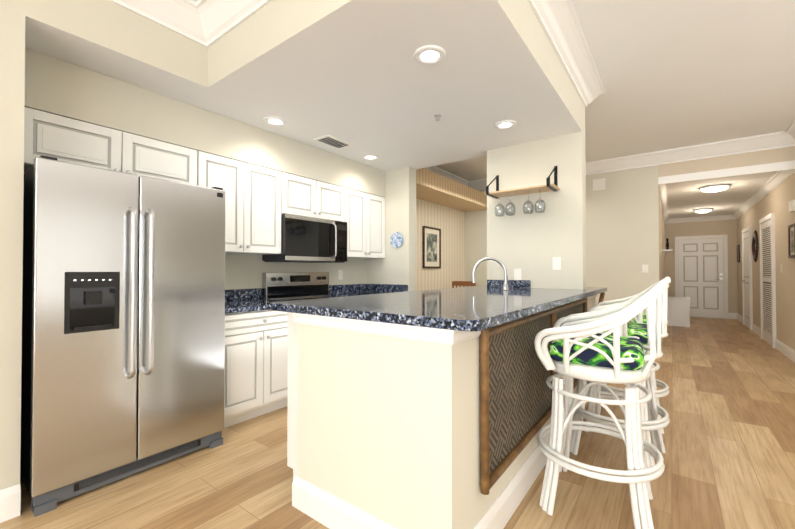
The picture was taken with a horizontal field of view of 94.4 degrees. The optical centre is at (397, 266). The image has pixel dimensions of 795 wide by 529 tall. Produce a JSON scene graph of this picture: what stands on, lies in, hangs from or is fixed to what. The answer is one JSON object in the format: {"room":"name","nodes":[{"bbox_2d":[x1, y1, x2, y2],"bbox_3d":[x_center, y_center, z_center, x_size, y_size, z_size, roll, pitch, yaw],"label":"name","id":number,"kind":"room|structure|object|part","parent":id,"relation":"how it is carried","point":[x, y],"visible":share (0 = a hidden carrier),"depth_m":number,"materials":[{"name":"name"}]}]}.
{"room":"kitchen","nodes":[
{"label":"kitchen","id":0,"kind":"room"},
{"bbox_2d":[0,0,25,489],"bbox_3d":[-3.647,-0.384,0.325,1.000,3.200,4.560,0,-1,37],"label":"wall","id":1,"kind":"structure","parent":0,"point":[12,55],"depth_m":1.82,"materials":[{"name":"beige paint"}]},
{"bbox_2d":[0,484,20,522],"bbox_3d":[-3.179,1.139,0.083,0.018,0.150,4.360,0,-1,37],"label":"baseboard","id":2,"kind":"structure","parent":1,"relation":"attached to","point":[10,501],"depth_m":1.79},
{"bbox_2d":[24,48,385,197],"bbox_3d":[-1.298,-1.078,3.534,0.328,0.337,3.380,0,-1,37],"label":"soffit","id":3,"kind":"structure","parent":0,"point":[56,86],"depth_m":2.74,"materials":[{"name":"beige paint"}]},
{"bbox_2d":[225,253,366,289],"bbox_3d":[-0.604,-0.330,4.979,0.300,3.200,6.540,0,-1,37],"label":"wall","id":4,"kind":"structure","parent":0,"point":[244,271],"depth_m":3.81,"materials":[{"name":"beige paint"}]},
{"bbox_2d":[24,107,195,184],"bbox_3d":[-1.997,-0.752,2.591,0.328,0.328,0.986,0,-1,37],"label":"upper cabinet","id":5,"kind":"object","parent":4,"relation":"attached to","point":[65,139],"depth_m":2.41,"materials":[{"name":"white wood"}]},
{"bbox_2d":[196,150,283,254],"bbox_3d":[-1.466,-0.514,3.298,0.328,0.788,0.768,0,-1,37],"label":"upper cabinet","id":6,"kind":"object","parent":4,"relation":"attached to","point":[259,200],"depth_m":3.23,"materials":[{"name":"white wood"}]},
{"bbox_2d":[284,172,343,221],"bbox_3d":[-0.981,-0.701,3.949,0.328,0.398,0.835,0,-1,37],"label":"upper cabinet","id":7,"kind":"object","parent":4,"relation":"attached to","point":[303,196],"depth_m":3.81,"materials":[{"name":"white wood"}]},
{"bbox_2d":[262,213,346,262],"bbox_3d":[-0.939,-0.270,3.912,0.432,0.455,0.834,0,-1,37],"label":"microwave","id":8,"kind":"object","parent":7,"relation":"attached to","point":[305,239],"visible":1,"depth_m":3.74,"materials":[{"name":"grey metal"}]},
{"bbox_2d":[338,270,342,279],"bbox_3d":[-0.707,0.105,4.577,0.008,0.120,0.075,0,-1,37],"label":"outlet","id":9,"kind":"object","parent":4,"relation":"attached to","point":[340,274],"visible":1,"depth_m":4.57,"materials":[{"name":"white plastic"}]},
{"bbox_2d":[344,188,384,258],"bbox_3d":[-0.507,-0.499,4.581,0.328,0.788,0.731,0,-1,37],"label":"upper cabinet","id":10,"kind":"object","parent":4,"relation":"attached to","point":[364,213],"depth_m":4.46,"materials":[{"name":"white wood"}]},
{"bbox_2d":[25,0,584,171],"bbox_3d":[-0.321,-1.604,2.909,2.650,0.700,3.540,0,-1,37],"label":"ceiling","id":11,"kind":"structure","parent":0,"point":[358,77],"depth_m":2.42,"materials":[{"name":"white paint"}]},
{"bbox_2d":[263,116,286,125],"bbox_3d":[-1.055,-1.245,3.167,0.194,0.012,0.194,0,-1,37],"label":"recessed light","id":12,"kind":"object","parent":11,"relation":"in","point":[273,121],"visible":0.98,"depth_m":3.15,"materials":[{"name":"beige plastic"}]},
{"bbox_2d":[314,135,352,148],"bbox_3d":[-0.636,-1.237,3.677,0.200,0.016,0.340,0,-1,37],"label":"ceiling vent","id":13,"kind":"object","parent":11,"relation":"in","point":[332,141],"visible":1,"depth_m":3.66,"materials":[{"name":"white plastic"}]},
{"bbox_2d":[362,154,378,159],"bbox_3d":[-0.306,-1.233,4.168,0.194,0.012,0.194,0,-1,37],"label":"recessed light","id":14,"kind":"object","parent":11,"relation":"in","point":[370,157],"visible":1,"depth_m":4.15,"materials":[{"name":"beige plastic"}]},
{"bbox_2d":[414,45,445,64],"bbox_3d":[0.192,-1.256,2.196,0.194,0.012,0.194,0,-1,37],"label":"recessed light","id":15,"kind":"object","parent":11,"relation":"in","point":[429,54],"visible":1,"depth_m":2.19,"materials":[{"name":"beige plastic"}]},
{"bbox_2d":[434,114,440,120],"bbox_3d":[0.334,-1.233,3.064,0.060,0.038,0.060,0,-1,37],"label":"sprinkler","id":16,"kind":"object","parent":11,"relation":"attached to","point":[437,116],"visible":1,"depth_m":3.05,"materials":[{"name":"silver metal"}]},
{"bbox_2d":[494,120,516,128],"bbox_3d":[0.949,-1.244,3.241,0.194,0.012,0.194,0,-1,37],"label":"recessed light","id":17,"kind":"object","parent":11,"relation":"in","point":[506,124],"visible":1,"depth_m":3.23,"materials":[{"name":"beige plastic"}]},
{"bbox_2d":[0,317,794,528],"bbox_3d":[3.041,1.298,3.071,10.400,0.100,17.400,0,-1,37],"label":"floor","id":18,"kind":"structure","parent":0,"point":[727,403],"depth_m":2.19,"materials":[{"name":"brown wood"}]},
{"bbox_2d":[20,155,225,516],"bbox_3d":[-1.775,0.345,2.400,0.843,1.790,0.964,0,-1,37],"label":"fridge","id":19,"kind":"object","parent":18,"relation":"on","point":[123,332],"visible":0.94,"depth_m":2.07,"materials":[{"name":"grey metal"}]},
{"bbox_3d":[-1.491,0.152,2.140,0.074,0.994,0.115,0,-1,37],"label":"handle","id":20,"kind":"part","parent":19,"relation":"part of","materials":[{"name":"silver metal"}]},
{"bbox_2d":[224,288,287,427],"bbox_3d":[-1.338,0.733,3.177,0.659,1.033,0.787,0,-1,37],"label":"base cabinet","id":21,"kind":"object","parent":18,"relation":"on","point":[256,358],"depth_m":2.96,"materials":[{"name":"white wood"}]},
{"bbox_2d":[225,284,407,313],"bbox_3d":[-0.468,0.292,3.635,1.512,0.145,2.558,0,-1,37],"label":"countertop","id":22,"kind":"structure","parent":21,"relation":"on","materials":[{"name":"blue stone"}]},
{"bbox_2d":[262,272,343,300],"bbox_3d":[-0.824,0.651,3.813,0.722,1.170,0.833,0,-1,37],"label":"range","id":23,"kind":"object","parent":18,"relation":"on","point":[295,286],"visible":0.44,"depth_m":3.93,"materials":[{"name":"silver metal"}]},
{"bbox_2d":[329,284,371,295],"bbox_3d":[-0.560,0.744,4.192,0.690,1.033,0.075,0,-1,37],"label":"countertop","id":24,"kind":"structure","parent":18,"relation":"on","point":[349,289],"depth_m":4.62,"materials":[{"name":"blue stone"}]},
{"bbox_2d":[372,284,407,293],"bbox_3d":[-0.011,0.745,4.243,1.510,1.033,0.665,0,-1,37],"label":"countertop","id":25,"kind":"structure","parent":18,"relation":"on","point":[376,288],"depth_m":4.71,"materials":[{"name":"blue stone"}]},
{"bbox_2d":[287,292,602,528],"bbox_3d":[0.806,0.749,2.907,0.961,0.994,3.226,0,-1,37],"label":"base cabinet","id":26,"kind":"object","parent":18,"relation":"on","point":[426,409],"depth_m":1.63,"materials":[{"name":"beige paint"}]},
{"bbox_2d":[271,285,606,331],"bbox_3d":[0.744,0.260,2.952,1.242,0.099,3.240,0,-1,37],"label":"countertop","id":27,"kind":"structure","parent":26,"relation":"on","point":[475,308],"depth_m":1.86,"materials":[{"name":"blue stone"}]},
{"bbox_2d":[472,257,508,289],"bbox_3d":[0.842,0.065,3.310,0.296,0.298,0.209,0,-1,37],"label":"faucet","id":28,"kind":"object","parent":27,"relation":"on","point":[505,286],"visible":1,"depth_m":3.30,"materials":[{"name":"silver metal"}]},
{"bbox_2d":[452,281,475,287],"bbox_3d":[1.261,0.772,6.458,0.460,1.030,0.478,0,-1,37],"label":"dining chair","id":29,"kind":"object","parent":18,"relation":"on","point":[462,283],"visible":0.21,"depth_m":6.28,"materials":[{"name":"brown wood"}]},
{"bbox_2d":[534,281,666,528],"bbox_3d":[1.046,0.654,1.928,0.594,1.166,0.593,0,-1,37],"label":"stool","id":30,"kind":"object","parent":18,"relation":"on","point":[579,348],"visible":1,"depth_m":1.75,"materials":[{"name":"white wicker"}]},
{"bbox_2d":[549,334,643,370],"bbox_3d":[1.049,0.436,1.936,0.432,0.102,0.432,0,-1,37],"label":"cushion","id":31,"kind":"object","parent":30,"relation":"on","point":[631,349],"depth_m":1.77,"materials":[{"name":"fabric"}]},
{"bbox_2d":[563,278,670,467],"bbox_3d":[1.480,0.661,2.483,0.593,1.166,0.598,0,-1,37],"label":"stool","id":32,"kind":"object","parent":18,"relation":"on","point":[652,423],"visible":0.33,"depth_m":2.37,"materials":[{"name":"white wicker"}]},
{"bbox_2d":[596,322,647,344],"bbox_3d":[1.474,0.442,2.479,0.442,0.102,0.442,0,-1,37],"label":"cushion","id":33,"kind":"object","parent":32,"relation":"on","point":[638,330],"depth_m":2.26,"materials":[{"name":"fabric"}]},
{"bbox_2d":[586,277,670,433],"bbox_3d":[1.881,0.667,3.028,0.594,1.166,0.591,0,-1,37],"label":"stool","id":34,"kind":"object","parent":18,"relation":"on","point":[664,392],"visible":0.12,"depth_m":2.86,"materials":[{"name":"white wicker"}]},
{"bbox_2d":[629,313,646,322],"bbox_3d":[1.883,0.448,3.035,0.427,0.102,0.427,0,-1,37],"label":"cushion","id":35,"kind":"object","parent":34,"relation":"on","point":[644,315],"depth_m":2.84,"materials":[{"name":"fabric"}]},
{"bbox_2d":[667,297,690,326],"bbox_3d":[6.221,1.002,8.189,0.461,0.610,0.520,0,-1,37],"label":"box","id":36,"kind":"object","parent":18,"relation":"on","point":[678,311],"visible":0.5,"depth_m":7.98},
{"bbox_2d":[416,198,465,290],"bbox_3d":[0.518,-0.101,6.223,0.004,2.770,2.799,0,-1,37],"label":"wall","id":37,"kind":"structure","parent":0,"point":[450,223],"depth_m":6.64,"materials":[{"name":"beige paint"}]},
{"bbox_2d":[422,226,440,267],"bbox_3d":[0.591,-0.315,6.295,0.028,0.700,0.560,0,-1,37],"label":"framed picture","id":38,"kind":"object","parent":37,"relation":"attached to","point":[431,247],"visible":1,"depth_m":6.28,"materials":[{"name":"brown wood"}]},
{"bbox_2d":[416,168,486,211],"bbox_3d":[0.751,-1.218,6.061,0.575,0.240,2.796,0,-1,37],"label":"soffit","id":39,"kind":"structure","parent":0,"point":[433,187],"depth_m":5.85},
{"bbox_2d":[367,131,585,290],"bbox_3d":[0.691,0.011,4.244,2.650,2.500,0.160,0,-1,37],"label":"wall","id":40,"kind":"structure","parent":0,"point":[530,246],"depth_m":3.70,"materials":[{"name":"beige paint"}]},
{"bbox_2d":[390,232,402,247],"bbox_3d":[-0.007,-0.334,4.657,0.200,0.200,0.020,0,-1,37],"label":"plate","id":41,"kind":"object","parent":40,"relation":"attached to","point":[396,239],"visible":0.92,"depth_m":4.66,"materials":[{"name":"ceramic"}]},
{"bbox_2d":[487,280,530,287],"bbox_3d":[1.139,0.180,3.792,0.455,0.079,0.020,0,-1,37],"label":"backsplash","id":42,"kind":"structure","parent":40,"relation":"attached to","point":[490,283],"depth_m":3.76,"materials":[{"name":"blue stone"}]},
{"bbox_2d":[514,269,520,279],"bbox_3d":[1.221,0.085,3.741,0.075,0.120,0.008,0,-1,37],"label":"outlet","id":43,"kind":"object","parent":40,"relation":"attached to","point":[517,274],"visible":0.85,"depth_m":3.74,"materials":[{"name":"white plastic"}]},
{"bbox_2d":[484,166,559,198],"bbox_3d":[1.206,-0.839,3.597,0.660,0.246,0.274,0,-1,37],"label":"shelf","id":44,"kind":"object","parent":40,"relation":"attached to","point":[548,186],"visible":1,"depth_m":3.54,"materials":[{"name":"brown wood"}]},
{"bbox_2d":[495,193,515,216],"bbox_3d":[1.079,-0.614,3.691,0.210,0.215,0.098,0,-1,37],"label":"hanging wine glass","id":45,"kind":"object","parent":44,"relation":"hanging from","point":[510,202],"depth_m":3.68,"materials":[{"name":"clear glass"}]},
{"bbox_2d":[553,257,560,269],"bbox_3d":[1.522,-0.027,3.517,0.075,0.120,0.008,0,-1,37],"label":"light switch","id":46,"kind":"object","parent":40,"relation":"attached to","point":[556,263],"visible":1,"depth_m":3.51,"materials":[{"name":"white plastic"}]},
{"bbox_2d":[465,165,659,313],"bbox_3d":[2.676,-0.313,6.484,3.150,3.200,0.200,0,-1,37],"label":"wall","id":47,"kind":"structure","parent":0,"point":[622,227],"depth_m":5.78,"materials":[{"name":"beige paint"}]},
{"bbox_2d":[593,178,604,190],"bbox_3d":[3.250,-1.319,5.935,0.180,0.180,0.010,0,-1,37],"label":"air vent","id":48,"kind":"object","parent":47,"relation":"in","point":[598,184],"visible":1,"depth_m":5.93,"materials":[{"name":"white plastic"}]},
{"bbox_2d":[642,265,647,272],"bbox_3d":[3.739,0.036,5.555,0.075,0.120,0.008,0,-1,37],"label":"light switch","id":49,"kind":"object","parent":47,"relation":"attached to","point":[644,268],"visible":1,"depth_m":5.55,"materials":[{"name":"white plastic"}]},
{"bbox_2d":[667,161,787,182],"bbox_3d":[4.496,-1.275,5.071,1.230,0.108,0.096,0,-1,37],"label":"crown molding","id":50,"kind":"structure","parent":47,"relation":"attached to","point":[785,169],"depth_m":5.00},
{"bbox_2d":[436,0,794,180],"bbox_3d":[3.213,-1.833,2.585,8.700,0.250,5.430,0,-1,37],"label":"ceiling","id":51,"kind":"structure","parent":0,"point":[673,74],"depth_m":3.25,"materials":[{"name":"beige paint"}]},
{"bbox_2d":[659,191,664,279],"bbox_3d":[5.624,-0.296,7.963,0.200,3.200,5.700,0,-1,37],"label":"wall","id":52,"kind":"structure","parent":0,"point":[661,245],"depth_m":6.81,"materials":[{"name":"beige paint"}]},
{"bbox_2d":[658,176,669,223],"bbox_3d":[5.623,-1.245,7.726,0.096,0.108,5.699,0,-1,37],"label":"crown molding","id":53,"kind":"structure","parent":52,"relation":"attached to","point":[662,181],"depth_m":6.64,"materials":[{"name":"white wood"}]},
{"bbox_2d":[662,238,671,259],"bbox_3d":[5.499,-0.352,7.496,0.160,0.440,0.500,0,-1,37],"label":"shelf","id":54,"kind":"object","parent":52,"relation":"attached to","point":[667,249],"visible":0.98,"depth_m":7.48,"materials":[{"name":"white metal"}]},
{"bbox_2d":[665,219,737,312],"bbox_3d":[7.932,-0.277,9.671,1.450,3.200,0.200,0,-1,37],"label":"wall","id":55,"kind":"structure","parent":0,"point":[704,228],"depth_m":9.47,"materials":[{"name":"beige paint"}]},
{"bbox_2d":[670,215,731,222],"bbox_3d":[7.851,-1.224,9.557,1.230,0.108,0.096,0,-1,37],"label":"crown molding","id":56,"kind":"structure","parent":55,"relation":"attached to","point":[722,217],"depth_m":9.54,"materials":[{"name":"white wood"}]},
{"bbox_2d":[675,235,727,318],"bbox_3d":[7.860,0.265,9.544,1.060,2.115,0.078,0,-1,37],"label":"door","id":57,"kind":"structure","parent":55,"relation":"attached to","point":[701,266],"depth_m":9.52,"materials":[{"name":"white wood"}]},
{"bbox_2d":[690,313,735,318],"bbox_3d":[7.862,1.247,9.570,1.380,0.150,0.018,0,-1,37],"label":"baseboard","id":58,"kind":"structure","parent":55,"relation":"attached to","point":[730,315],"depth_m":9.20,"materials":[{"name":"white wood"}]},
{"bbox_2d":[658,146,794,218],"bbox_3d":[6.165,-1.604,7.324,1.450,0.600,5.700,0,-1,37],"label":"ceiling","id":59,"kind":"structure","parent":0,"point":[686,199],"depth_m":5.87,"materials":[{"name":"beige paint"}]},
{"bbox_2d":[694,208,712,212],"bbox_3d":[6.914,-1.250,8.321,0.344,0.083,0.344,0,-1,37],"label":"light","id":60,"kind":"object","parent":59,"relation":"attached to","point":[703,210],"visible":1,"depth_m":8.23,"materials":[{"name":"white glass"}]},
{"bbox_2d":[699,184,730,191],"bbox_3d":[5.237,-1.276,6.079,0.404,0.083,0.404,0,-1,37],"label":"light","id":61,"kind":"object","parent":59,"relation":"attached to","point":[714,188],"visible":1,"depth_m":5.98,"materials":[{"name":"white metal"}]},
{"bbox_2d":[737,173,794,349],"bbox_3d":[6.706,-0.311,6.655,0.200,3.200,6.500,0,-1,37],"label":"wall","id":62,"kind":"structure","parent":0,"point":[776,200],"depth_m":5.53,"materials":[{"name":"beige paint"}]},
{"bbox_2d":[737,245,739,261],"bbox_3d":[8.232,-0.306,8.886,0.028,0.420,0.300,0,-1,37],"label":"framed picture","id":63,"kind":"object","parent":62,"relation":"attached to","point":[738,253],"visible":1,"depth_m":8.78,"materials":[{"name":"brown wood"}]},
{"bbox_2d":[742,226,752,330],"bbox_3d":[7.439,0.245,7.849,0.064,2.115,1.010,0,-1,37],"label":"door frame","id":64,"kind":"structure","parent":62,"relation":"attached to","point":[747,297],"depth_m":7.76,"materials":[{"name":"white wood"}]},
{"bbox_2d":[752,230,758,261],"bbox_3d":[6.881,-0.386,7.087,0.036,0.620,0.620,0,-1,37],"label":"round mirror","id":65,"kind":"object","parent":62,"relation":"attached to","point":[755,246],"visible":1,"depth_m":7.03,"materials":[{"name":"brown wood"}]},
{"bbox_2d":[732,160,794,218],"bbox_3d":[6.708,-1.254,6.915,0.096,0.108,5.699,0,-1,37],"label":"crown molding","id":66,"kind":"structure","parent":62,"relation":"attached to","point":[778,178],"depth_m":6.02,"materials":[{"name":"white wood"}]},
{"bbox_2d":[736,313,794,362],"bbox_3d":[6.553,1.213,6.615,0.018,0.150,6.318,0,-1,37],"label":"baseboard","id":67,"kind":"structure","parent":62,"relation":"attached to","point":[785,350],"depth_m":5.46,"materials":[{"name":"white wood"}]},
{"bbox_2d":[759,213,775,347],"bbox_3d":[6.190,0.226,6.161,0.042,2.115,1.010,0,-1,37],"label":"louvered door","id":68,"kind":"structure","parent":62,"relation":"attached to","point":[767,280],"depth_m":6.08,"materials":[{"name":"white wood"}]},
{"bbox_2d":[788,223,794,257],"bbox_3d":[5.219,-0.332,4.858,0.028,0.440,0.360,0,-1,37],"label":"framed picture","id":69,"kind":"object","parent":62,"relation":"attached to","point":[791,240],"visible":1,"depth_m":4.92,"materials":[{"name":"brown wood"}]},
{"bbox_2d":[789,200,794,211],"bbox_3d":[5.202,-0.792,4.850,0.040,0.140,0.160,0,-1,37],"label":"door chime","id":70,"kind":"object","parent":62,"relation":"attached to","point":[791,205],"visible":0.98,"depth_m":4.80,"materials":[{"name":"white plastic"}]},
{"bbox_3d":[4.959,-0.417,-2.527,0.200,3.200,10.300,0,-1,37],"label":"wall","id":71,"kind":"structure","parent":0,"visible":0},
{"bbox_2d":[109,0,216,47],"bbox_3d":[-2.800,-1.647,0.511,0.150,0.169,5.090,0,-1,37],"label":"crown molding","id":72,"kind":"structure","parent":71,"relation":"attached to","point":[174,15],"depth_m":2.35,"materials":[{"name":"white wood"}]},
{"bbox_2d":[193,0,271,40],"bbox_3d":[-0.536,-1.631,1.903,1.770,0.169,0.150,0,-1,37],"label":"crown molding","id":73,"kind":"structure","parent":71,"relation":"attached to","point":[207,23],"depth_m":2.37,"materials":[{"name":"white wood"}]},
{"bbox_2d":[425,166,468,186],"bbox_3d":[0.577,-1.582,6.196,0.150,0.169,2.460,0,-1,37],"label":"crown molding","id":74,"kind":"structure","parent":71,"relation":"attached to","point":[434,169],"depth_m":6.57,"materials":[{"name":"white wood"}]},
{"bbox_2d":[528,0,604,107],"bbox_3d":[1.073,-1.625,2.435,0.150,0.169,2.930,0,-1,37],"label":"crown molding","id":75,"kind":"structure","parent":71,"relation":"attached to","point":[559,20],"depth_m":2.68,"materials":[{"name":"white wood"}]},
{"bbox_2d":[469,131,794,189],"bbox_3d":[3.152,-1.585,5.924,4.600,0.169,0.150,0,-1,37],"label":"crown molding","id":76,"kind":"structure","parent":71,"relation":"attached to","point":[775,140],"depth_m":5.21,"materials":[{"name":"white wood"}]},
{"bbox_2d":[785,122,794,143],"bbox_3d":[4.751,-1.603,4.348,0.150,0.169,0.420,0,-1,37],"label":"crown molding","id":77,"kind":"structure","parent":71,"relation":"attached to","point":[789,138],"depth_m":4.59,"materials":[{"name":"white wood"}]},
{"bbox_2d":[793,120,794,135],"bbox_3d":[6.144,-1.620,2.938,4.070,0.169,0.150,0,-1,37],"label":"crown molding","id":78,"kind":"structure","parent":71,"relation":"attached to","point":[794,120],"depth_m":4.40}
]}

